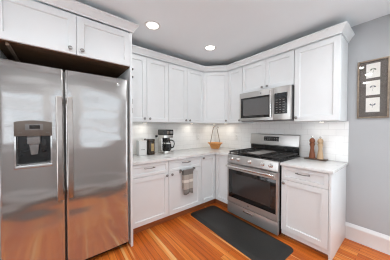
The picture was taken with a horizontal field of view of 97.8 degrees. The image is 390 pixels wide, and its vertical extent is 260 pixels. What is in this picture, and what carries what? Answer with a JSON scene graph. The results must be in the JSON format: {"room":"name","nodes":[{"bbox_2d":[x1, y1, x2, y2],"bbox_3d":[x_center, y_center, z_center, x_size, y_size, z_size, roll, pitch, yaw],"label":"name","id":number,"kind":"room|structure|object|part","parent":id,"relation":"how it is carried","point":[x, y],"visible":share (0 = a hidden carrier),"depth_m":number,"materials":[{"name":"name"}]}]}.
{"room":"kitchen","nodes":[
{"label":"kitchen","id":0,"kind":"room"},
{"bbox_2d":[33,0,389,65],"bbox_3d":[-0.314,-1.221,1.234,4.400,0.100,3.060,-1,1,-39],"label":"ceiling","id":1,"kind":"structure","parent":0,"point":[238,29],"depth_m":1.83,"materials":[{"name":"paint"}]},
{"bbox_2d":[144,21,160,29],"bbox_3d":[-0.480,-1.179,1.925,0.180,0.007,0.180,-1,1,-39],"label":"recessed light","id":2,"kind":"object","parent":1,"relation":"in","point":[152,25],"visible":1,"depth_m":1.92,"materials":[{"name":"white plastic"}]},
{"bbox_2d":[204,45,215,50],"bbox_3d":[0.219,-1.189,2.465,0.180,0.007,0.180,-1,1,-39],"label":"recessed light","id":3,"kind":"object","parent":1,"relation":"in","point":[207,47],"visible":1,"depth_m":2.45,"materials":[{"name":"white plastic"}]},
{"bbox_2d":[88,202,389,259],"bbox_3d":[-0.314,1.335,1.278,4.400,0.100,3.060,-1,1,-39],"label":"floor","id":4,"kind":"structure","parent":0,"point":[183,237],"depth_m":1.86,"materials":[{"name":"brown wood"}]},
{"bbox_2d":[0,58,128,259],"bbox_3d":[-1.281,0.365,1.792,0.937,1.822,0.766,-1,1,-39],"label":"refrigerator","id":5,"kind":"object","parent":4,"relation":"on","point":[64,135],"visible":1,"depth_m":1.46,"materials":[{"name":"grey metal"}]},
{"bbox_3d":[-1.370,0.163,1.296,0.011,0.228,0.016,-1,1,-39],"label":"dispenser trim","id":6,"kind":"part","parent":5,"relation":"part of","materials":[{"name":"metal"}]},
{"bbox_3d":[-1.310,0.346,1.389,0.391,1.742,0.066,-1,1,-39],"label":"door","id":7,"kind":"part","parent":5,"relation":"part of","materials":[{"name":"silver metal"}]},
{"bbox_3d":[-1.287,-0.015,1.359,0.222,0.124,0.016,-1,1,-39],"label":"dispenser panel","id":8,"kind":"part","parent":5,"relation":"part of","materials":[{"name":"silver metal"}]},
{"bbox_3d":[-1.258,0.127,1.418,0.034,0.110,0.012,-1,1,-39],"label":"lever","id":9,"kind":"part","parent":5,"relation":"part of","materials":[{"name":"black plastic"}]},
{"bbox_3d":[-1.205,0.160,1.428,0.011,0.228,0.016,-1,1,-39],"label":"dispenser trim","id":10,"kind":"part","parent":5,"relation":"part of","materials":[{"name":"metal"}]},
{"bbox_3d":[-1.147,0.154,1.444,0.038,0.876,0.062,-1,1,-39],"label":"handle","id":11,"kind":"part","parent":5,"relation":"part of","materials":[{"name":"metal"}]},
{"bbox_3d":[-1.091,0.153,1.489,0.038,0.876,0.062,-1,1,-39],"label":"handle","id":12,"kind":"part","parent":5,"relation":"part of","materials":[{"name":"metal"}]},
{"bbox_3d":[-0.940,0.341,1.684,0.538,1.742,0.066,-1,1,-39],"label":"door","id":13,"kind":"part","parent":5,"relation":"part of","materials":[{"name":"silver metal"}]},
{"bbox_2d":[0,0,138,246],"bbox_3d":[-1.330,0.077,1.762,1.240,2.398,0.800,-1,1,-39],"label":"tall cabinet","id":14,"kind":"object","parent":4,"relation":"on","point":[32,32],"visible":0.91,"depth_m":1.55,"materials":[{"name":"paint"}]},
{"bbox_3d":[-1.696,0.121,1.510,0.021,2.318,0.741,-1,1,-39],"label":"panel","id":15,"kind":"part","parent":14,"relation":"part of","materials":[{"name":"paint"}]},
{"bbox_3d":[-1.264,-0.848,1.372,0.501,0.351,0.020,-1,1,-39],"label":"door","id":16,"kind":"part","parent":14,"relation":"part of","materials":[{"name":"paint"}]},
{"bbox_3d":[-1.187,-1.079,1.562,1.240,0.080,0.342,-1,1,-39],"label":"crown moulding","id":17,"kind":"part","parent":14,"relation":"part of","materials":[{"name":"paint"}]},
{"bbox_3d":[-0.882,-0.853,1.675,0.468,0.351,0.020,-1,1,-39],"label":"door","id":18,"kind":"part","parent":14,"relation":"part of","materials":[{"name":"paint"}]},
{"bbox_3d":[-0.916,0.111,2.130,0.021,2.318,0.741,-1,1,-39],"label":"panel","id":19,"kind":"part","parent":14,"relation":"part of","materials":[{"name":"paint"}]},
{"bbox_2d":[133,161,168,233],"bbox_3d":[-0.732,0.834,2.344,0.515,0.864,0.656,-1,1,-39],"label":"base cabinet","id":20,"kind":"object","parent":4,"relation":"on","point":[150,180],"visible":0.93,"depth_m":2.13,"materials":[{"name":"paint"}]},
{"bbox_3d":[-0.557,0.489,2.118,0.509,0.153,0.020,-1,1,-39],"label":"drawer","id":21,"kind":"part","parent":20,"relation":"part of","materials":[{"name":"paint"}]},
{"bbox_2d":[166,156,200,220],"bbox_3d":[-0.307,0.828,2.682,0.569,0.864,0.656,-1,1,-39],"label":"base cabinet","id":22,"kind":"object","parent":4,"relation":"on","point":[180,204],"visible":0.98,"depth_m":2.43,"materials":[{"name":"paint"}]},
{"bbox_3d":[-0.132,0.483,2.456,0.563,0.153,0.020,-1,1,-39],"label":"drawer","id":23,"kind":"part","parent":22,"relation":"part of","materials":[{"name":"paint"}]},
{"bbox_3d":[-0.109,0.576,2.441,0.252,0.056,0.055,-1,1,-39],"label":"towel bar","id":24,"kind":"object","parent":22,"relation":"attached to","visible":0},
{"bbox_2d":[182,168,192,194],"bbox_3d":[-0.103,0.735,2.426,0.168,0.358,0.048,-1,1,-39],"label":"dish towel","id":25,"kind":"object","parent":24,"relation":"hanging from","point":[187,175],"visible":1,"depth_m":2.40,"materials":[{"name":"fabric"}]},
{"bbox_2d":[198,154,228,208],"bbox_3d":[0.358,0.821,3.051,0.929,0.864,0.907,-1,1,-39],"label":"base cabinet","id":26,"kind":"object","parent":4,"relation":"on","point":[213,168],"visible":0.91,"depth_m":2.74,"materials":[{"name":"paint"}]},
{"bbox_2d":[133,147,237,164],"bbox_3d":[-0.066,0.380,2.704,2.015,0.030,0.910,-1,1,-39],"label":"countertop","id":27,"kind":"structure","parent":26,"relation":"on","point":[193,152],"depth_m":2.55,"materials":[{"name":"stone"}]},
{"bbox_2d":[136,139,146,155],"bbox_3d":[-0.788,0.247,2.505,0.120,0.241,0.114,-1,1,-39],"label":"canister","id":28,"kind":"object","parent":27,"relation":"on","point":[141,145],"visible":1,"depth_m":2.47,"materials":[{"name":"white ceramic"}]},
{"bbox_2d":[146,139,154,154],"bbox_3d":[-0.666,0.251,2.551,0.097,0.232,0.094,-1,1,-39],"label":"canister","id":29,"kind":"object","parent":27,"relation":"on","point":[150,142],"visible":0.9,"depth_m":2.52,"materials":[{"name":"brown metal"}]},
{"bbox_2d":[158,129,174,153],"bbox_3d":[-0.452,0.178,2.681,0.178,0.372,0.230,-1,1,-39],"label":"coffee maker","id":30,"kind":"object","parent":27,"relation":"on","point":[164,135],"visible":1,"depth_m":2.62,"materials":[{"name":"plastic"}]},
{"bbox_2d":[160,135,172,137],"bbox_3d":[-0.445,0.100,2.659,0.162,0.040,0.117,-1,1,-39],"label":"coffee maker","id":31,"kind":"object","parent":30,"relation":"on","point":[161,136],"depth_m":2.61,"materials":[{"name":"metal"}]},
{"bbox_2d":[208,126,221,148],"bbox_3d":[0.390,0.141,3.288,0.296,0.425,0.296,-1,1,-39],"label":"basket","id":32,"kind":"object","parent":27,"relation":"on","point":[214,145],"visible":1,"depth_m":3.22,"materials":[{"name":"orange wicker"}]},
{"bbox_2d":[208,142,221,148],"bbox_3d":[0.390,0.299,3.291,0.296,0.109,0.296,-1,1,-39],"label":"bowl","id":33,"kind":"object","parent":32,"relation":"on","point":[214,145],"depth_m":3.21,"materials":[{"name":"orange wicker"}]},
{"bbox_3d":[0.213,0.774,2.736,0.306,0.743,0.020,-1,1,-39],"label":"door","id":34,"kind":"part","parent":26,"relation":"part of","materials":[{"name":"paint"}]},
{"bbox_3d":[0.437,0.774,2.718,0.020,0.743,0.284,-1,1,-39],"label":"door","id":35,"kind":"part","parent":26,"relation":"part of","materials":[{"name":"paint"}]},
{"bbox_2d":[191,206,292,259],"bbox_3d":[0.492,1.260,2.184,0.500,0.018,1.290,-1,1,-36],"label":"kitchen mat","id":36,"kind":"object","parent":4,"relation":"on","point":[254,243],"visible":1,"depth_m":2.02,"materials":[{"name":"black rubber"}]},
{"bbox_2d":[225,133,299,235],"bbox_3d":[0.945,0.666,2.438,0.701,1.196,0.756,-1,1,-39],"label":"gas range","id":37,"kind":"object","parent":4,"relation":"on","point":[254,173],"visible":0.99,"depth_m":2.27,"materials":[{"name":"silver metal"}]},
{"bbox_3d":[0.697,0.526,2.238,0.067,0.029,0.718,-1,1,-39],"label":"handle","id":38,"kind":"part","parent":37,"relation":"part of","materials":[{"name":"metal"}]},
{"bbox_3d":[0.740,0.780,2.277,0.044,0.566,0.754,-1,1,-39],"label":"oven door","id":39,"kind":"part","parent":37,"relation":"part of","materials":[{"name":"silver metal"}]},
{"bbox_3d":[0.741,1.148,2.284,0.042,0.154,0.754,-1,1,-39],"label":"drawer","id":40,"kind":"part","parent":37,"relation":"part of","materials":[{"name":"silver metal"}]},
{"bbox_3d":[0.740,0.428,2.270,0.046,0.128,0.756,-1,1,-39],"label":"control panel","id":41,"kind":"part","parent":37,"relation":"part of","materials":[{"name":"silver metal"}]},
{"bbox_2d":[228,152,297,161],"bbox_3d":[0.965,0.355,2.449,0.580,0.010,0.756,-1,1,-39],"label":"cooktop","id":42,"kind":"object","parent":37,"relation":"in","point":[235,154],"depth_m":2.21,"materials":[{"name":"black metal"}]},
{"bbox_2d":[281,166,345,259],"bbox_3d":[1.379,0.840,1.987,0.656,0.864,0.469,-1,1,-39],"label":"base cabinet","id":43,"kind":"object","parent":4,"relation":"on","point":[313,203],"visible":0.92,"depth_m":1.79,"materials":[{"name":"paint"}]},
{"bbox_3d":[1.153,0.495,1.814,0.020,0.153,0.444,-1,1,-39],"label":"drawer","id":44,"kind":"part","parent":43,"relation":"part of","materials":[{"name":"paint"}]},
{"bbox_3d":[1.153,0.868,1.820,0.020,0.586,0.444,-1,1,-39],"label":"door","id":45,"kind":"part","parent":43,"relation":"part of","materials":[{"name":"paint"}]},
{"bbox_2d":[280,157,348,173],"bbox_3d":[1.387,0.392,1.976,0.647,0.030,0.492,-1,1,-39],"label":"countertop","id":46,"kind":"structure","parent":43,"relation":"on","point":[330,166],"depth_m":1.87,"materials":[{"name":"stone"}]},
{"bbox_2d":[304,157,327,160],"bbox_3d":[1.532,0.367,2.158,0.110,0.014,0.236,-1,1,-39],"label":"tray","id":47,"kind":"object","parent":46,"relation":"on","point":[304,157],"visible":0.96,"depth_m":2.12,"materials":[{"name":"brown wood"}]},
{"bbox_2d":[309,136,314,157],"bbox_3d":[1.507,0.219,2.186,0.072,0.278,0.072,-1,1,-39],"label":"pepper mill","id":48,"kind":"object","parent":47,"relation":"on","point":[312,140],"visible":1,"depth_m":2.17,"materials":[{"name":"brown wood"}]},
{"bbox_2d":[317,137,323,158],"bbox_3d":[1.561,0.221,2.118,0.072,0.278,0.072,-1,1,-39],"label":"pepper mill","id":49,"kind":"object","parent":47,"relation":"on","point":[320,141],"visible":1,"depth_m":2.10,"materials":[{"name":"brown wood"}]},
{"bbox_3d":[1.534,0.843,1.823,0.619,0.864,0.018,-1,1,-39],"label":"panel","id":50,"kind":"part","parent":43,"relation":"part of","materials":[{"name":"paint"}]},
{"bbox_2d":[233,14,389,235],"bbox_3d":[1.400,0.034,2.555,0.100,2.456,2.960,-1,1,-39],"label":"wall","id":51,"kind":"structure","parent":0,"point":[368,169],"depth_m":1.86,"materials":[{"name":"paint"}]},
{"bbox_2d":[194,71,232,123],"bbox_3d":[0.390,-0.587,3.218,0.626,0.925,0.632,-1,1,-39],"label":"upper cabinet","id":52,"kind":"object","parent":51,"relation":"attached to","point":[215,82],"visible":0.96,"depth_m":3.00,"materials":[{"name":"paint"}]},
{"bbox_3d":[0.363,-0.569,3.001,0.428,0.889,0.020,0,1,6],"label":"door","id":53,"kind":"part","parent":52,"relation":"part of","materials":[{"name":"paint"}]},
{"bbox_2d":[228,66,252,122],"bbox_3d":[0.776,-0.582,2.945,0.360,0.925,0.305,-1,1,-39],"label":"upper cabinet","id":54,"kind":"object","parent":51,"relation":"attached to","point":[234,75],"visible":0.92,"depth_m":2.86,"materials":[{"name":"paint"}]},
{"bbox_3d":[0.671,-0.567,2.855,0.020,0.889,0.292,-1,1,-39],"label":"door","id":55,"kind":"part","parent":54,"relation":"part of","materials":[{"name":"paint"}]},
{"bbox_2d":[132,21,354,71],"bbox_3d":[0.508,-1.059,2.416,2.741,0.081,1.092,0,1,10],"label":"crown molding","id":56,"kind":"structure","parent":51,"relation":"attached to","point":[344,28],"depth_m":2.29,"materials":[{"name":"paint"}]},
{"bbox_2d":[242,49,294,92],"bbox_3d":[1.116,-0.806,2.520,0.367,0.462,0.771,-1,1,-39],"label":"upper cabinet","id":57,"kind":"object","parent":51,"relation":"attached to","point":[278,70],"visible":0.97,"depth_m":2.38,"materials":[{"name":"paint"}]},
{"bbox_3d":[0.886,-0.793,2.581,0.020,0.426,0.383,-1,1,-39],"label":"door","id":58,"kind":"part","parent":57,"relation":"part of","materials":[{"name":"paint"}]},
{"bbox_2d":[240,85,293,121],"bbox_3d":[1.082,-0.350,2.501,0.438,0.438,0.762,-1,1,-39],"label":"microwave","id":59,"kind":"object","parent":57,"relation":"attached to","point":[277,103],"visible":0.97,"depth_m":2.31,"materials":[{"name":"grey metal"}]},
{"bbox_3d":[0.886,-0.352,2.485,0.037,0.426,0.540,-1,1,-39],"label":"door","id":60,"kind":"part","parent":59,"relation":"part of","materials":[{"name":"silver metal"}]},
{"bbox_3d":[1.012,-0.348,2.268,0.038,0.375,0.022,-1,1,-39],"label":"handle","id":61,"kind":"part","parent":59,"relation":"part of","materials":[{"name":"metal"}]},
{"bbox_3d":[1.123,-0.346,2.188,0.037,0.426,0.218,-1,1,-39],"label":"control panel","id":62,"kind":"part","parent":59,"relation":"part of","materials":[{"name":"silver metal"}]},
{"bbox_3d":[1.125,-0.788,2.280,0.020,0.426,0.378,-1,1,-39],"label":"door","id":63,"kind":"part","parent":57,"relation":"part of","materials":[{"name":"paint"}]},
{"bbox_2d":[215,121,348,161],"bbox_3d":[1.112,0.110,2.832,0.008,0.505,2.172,-1,1,-39],"label":"backsplash","id":64,"kind":"structure","parent":51,"relation":"attached to","point":[335,135],"depth_m":2.35,"materials":[{"name":"tile"}]},
{"bbox_2d":[294,33,347,121],"bbox_3d":[1.495,-0.566,2.043,0.360,0.925,0.448,-1,1,-39],"label":"upper cabinet","id":65,"kind":"object","parent":51,"relation":"attached to","point":[321,66],"visible":0.97,"depth_m":1.92,"materials":[{"name":"paint"}]},
{"bbox_2d":[345,222,389,254],"bbox_3d":[1.993,1.183,1.733,0.021,0.188,0.701,-1,1,-39],"label":"baseboard","id":66,"kind":"structure","parent":51,"relation":"attached to","point":[375,240],"depth_m":1.85,"materials":[{"name":"paint"}]},
{"bbox_2d":[357,56,389,118],"bbox_3d":[1.901,-0.440,1.818,0.021,0.624,0.242,-1,1,-39],"label":"framed picture","id":67,"kind":"object","parent":51,"relation":"attached to","point":[373,76],"visible":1,"depth_m":1.81,"materials":[{"name":"wood"},{"name":"paper"}]},
{"bbox_2d":[366,97,379,111],"bbox_3d":[1.903,-0.270,1.823,0.001,0.152,0.104,-1,1,-39],"label":"print","id":68,"kind":"object","parent":67,"relation":"attached to","point":[372,103],"depth_m":1.82,"materials":[{"name":"paper"}]},
{"bbox_2d":[366,80,379,95],"bbox_3d":[1.903,-0.452,1.820,0.001,0.152,0.104,-1,1,-39],"label":"print","id":69,"kind":"object","parent":67,"relation":"attached to","point":[372,86],"depth_m":1.82,"materials":[{"name":"paper"}]},
{"bbox_2d":[366,62,379,78],"bbox_3d":[1.903,-0.636,1.817,0.001,0.152,0.104,-1,1,-39],"label":"print","id":70,"kind":"object","parent":67,"relation":"attached to","point":[372,68],"depth_m":1.82,"materials":[{"name":"white paper"}]},
{"bbox_3d":[-1.235,0.037,2.414,4.400,2.456,0.100,-1,1,-39],"label":"wall","id":71,"kind":"structure","parent":0,"visible":0},
{"bbox_2d":[132,53,167,122],"bbox_3d":[-0.757,-0.574,2.479,0.674,0.925,0.360,-1,1,-39],"label":"upper cabinet","id":72,"kind":"object","parent":71,"relation":"attached to","point":[150,75],"visible":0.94,"depth_m":2.39,"materials":[{"name":"paint"}]},
{"bbox_3d":[-0.804,-0.556,2.264,0.329,0.889,0.020,-1,1,-39],"label":"door","id":73,"kind":"part","parent":72,"relation":"part of","materials":[{"name":"paint"}]},
{"bbox_3d":[-0.540,-0.560,2.475,0.339,0.889,0.020,-1,1,-39],"label":"door","id":74,"kind":"part","parent":72,"relation":"part of","materials":[{"name":"paint"}]},
{"bbox_2d":[133,123,214,153],"bbox_3d":[-0.351,0.120,3.050,2.009,0.477,0.008,-1,1,-39],"label":"backsplash","id":75,"kind":"structure","parent":71,"relation":"attached to","point":[184,135],"depth_m":3.11,"materials":[{"name":"tile"}]},
{"bbox_2d":[168,62,203,122],"bbox_3d":[-0.212,-0.582,2.912,0.713,0.925,0.360,-1,1,-39],"label":"upper cabinet","id":76,"kind":"object","parent":71,"relation":"attached to","point":[185,84],"visible":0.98,"depth_m":2.77,"materials":[{"name":"paint"}]},
{"bbox_3d":[-0.270,-0.564,2.690,0.344,0.889,0.020,-1,1,-39],"label":"door","id":77,"kind":"part","parent":76,"relation":"part of","materials":[{"name":"paint"}]},
{"bbox_3d":[0.010,-0.568,2.913,0.363,0.889,0.020,-1,1,-39],"label":"door","id":78,"kind":"part","parent":76,"relation":"part of","materials":[{"name":"paint"}]}
]}

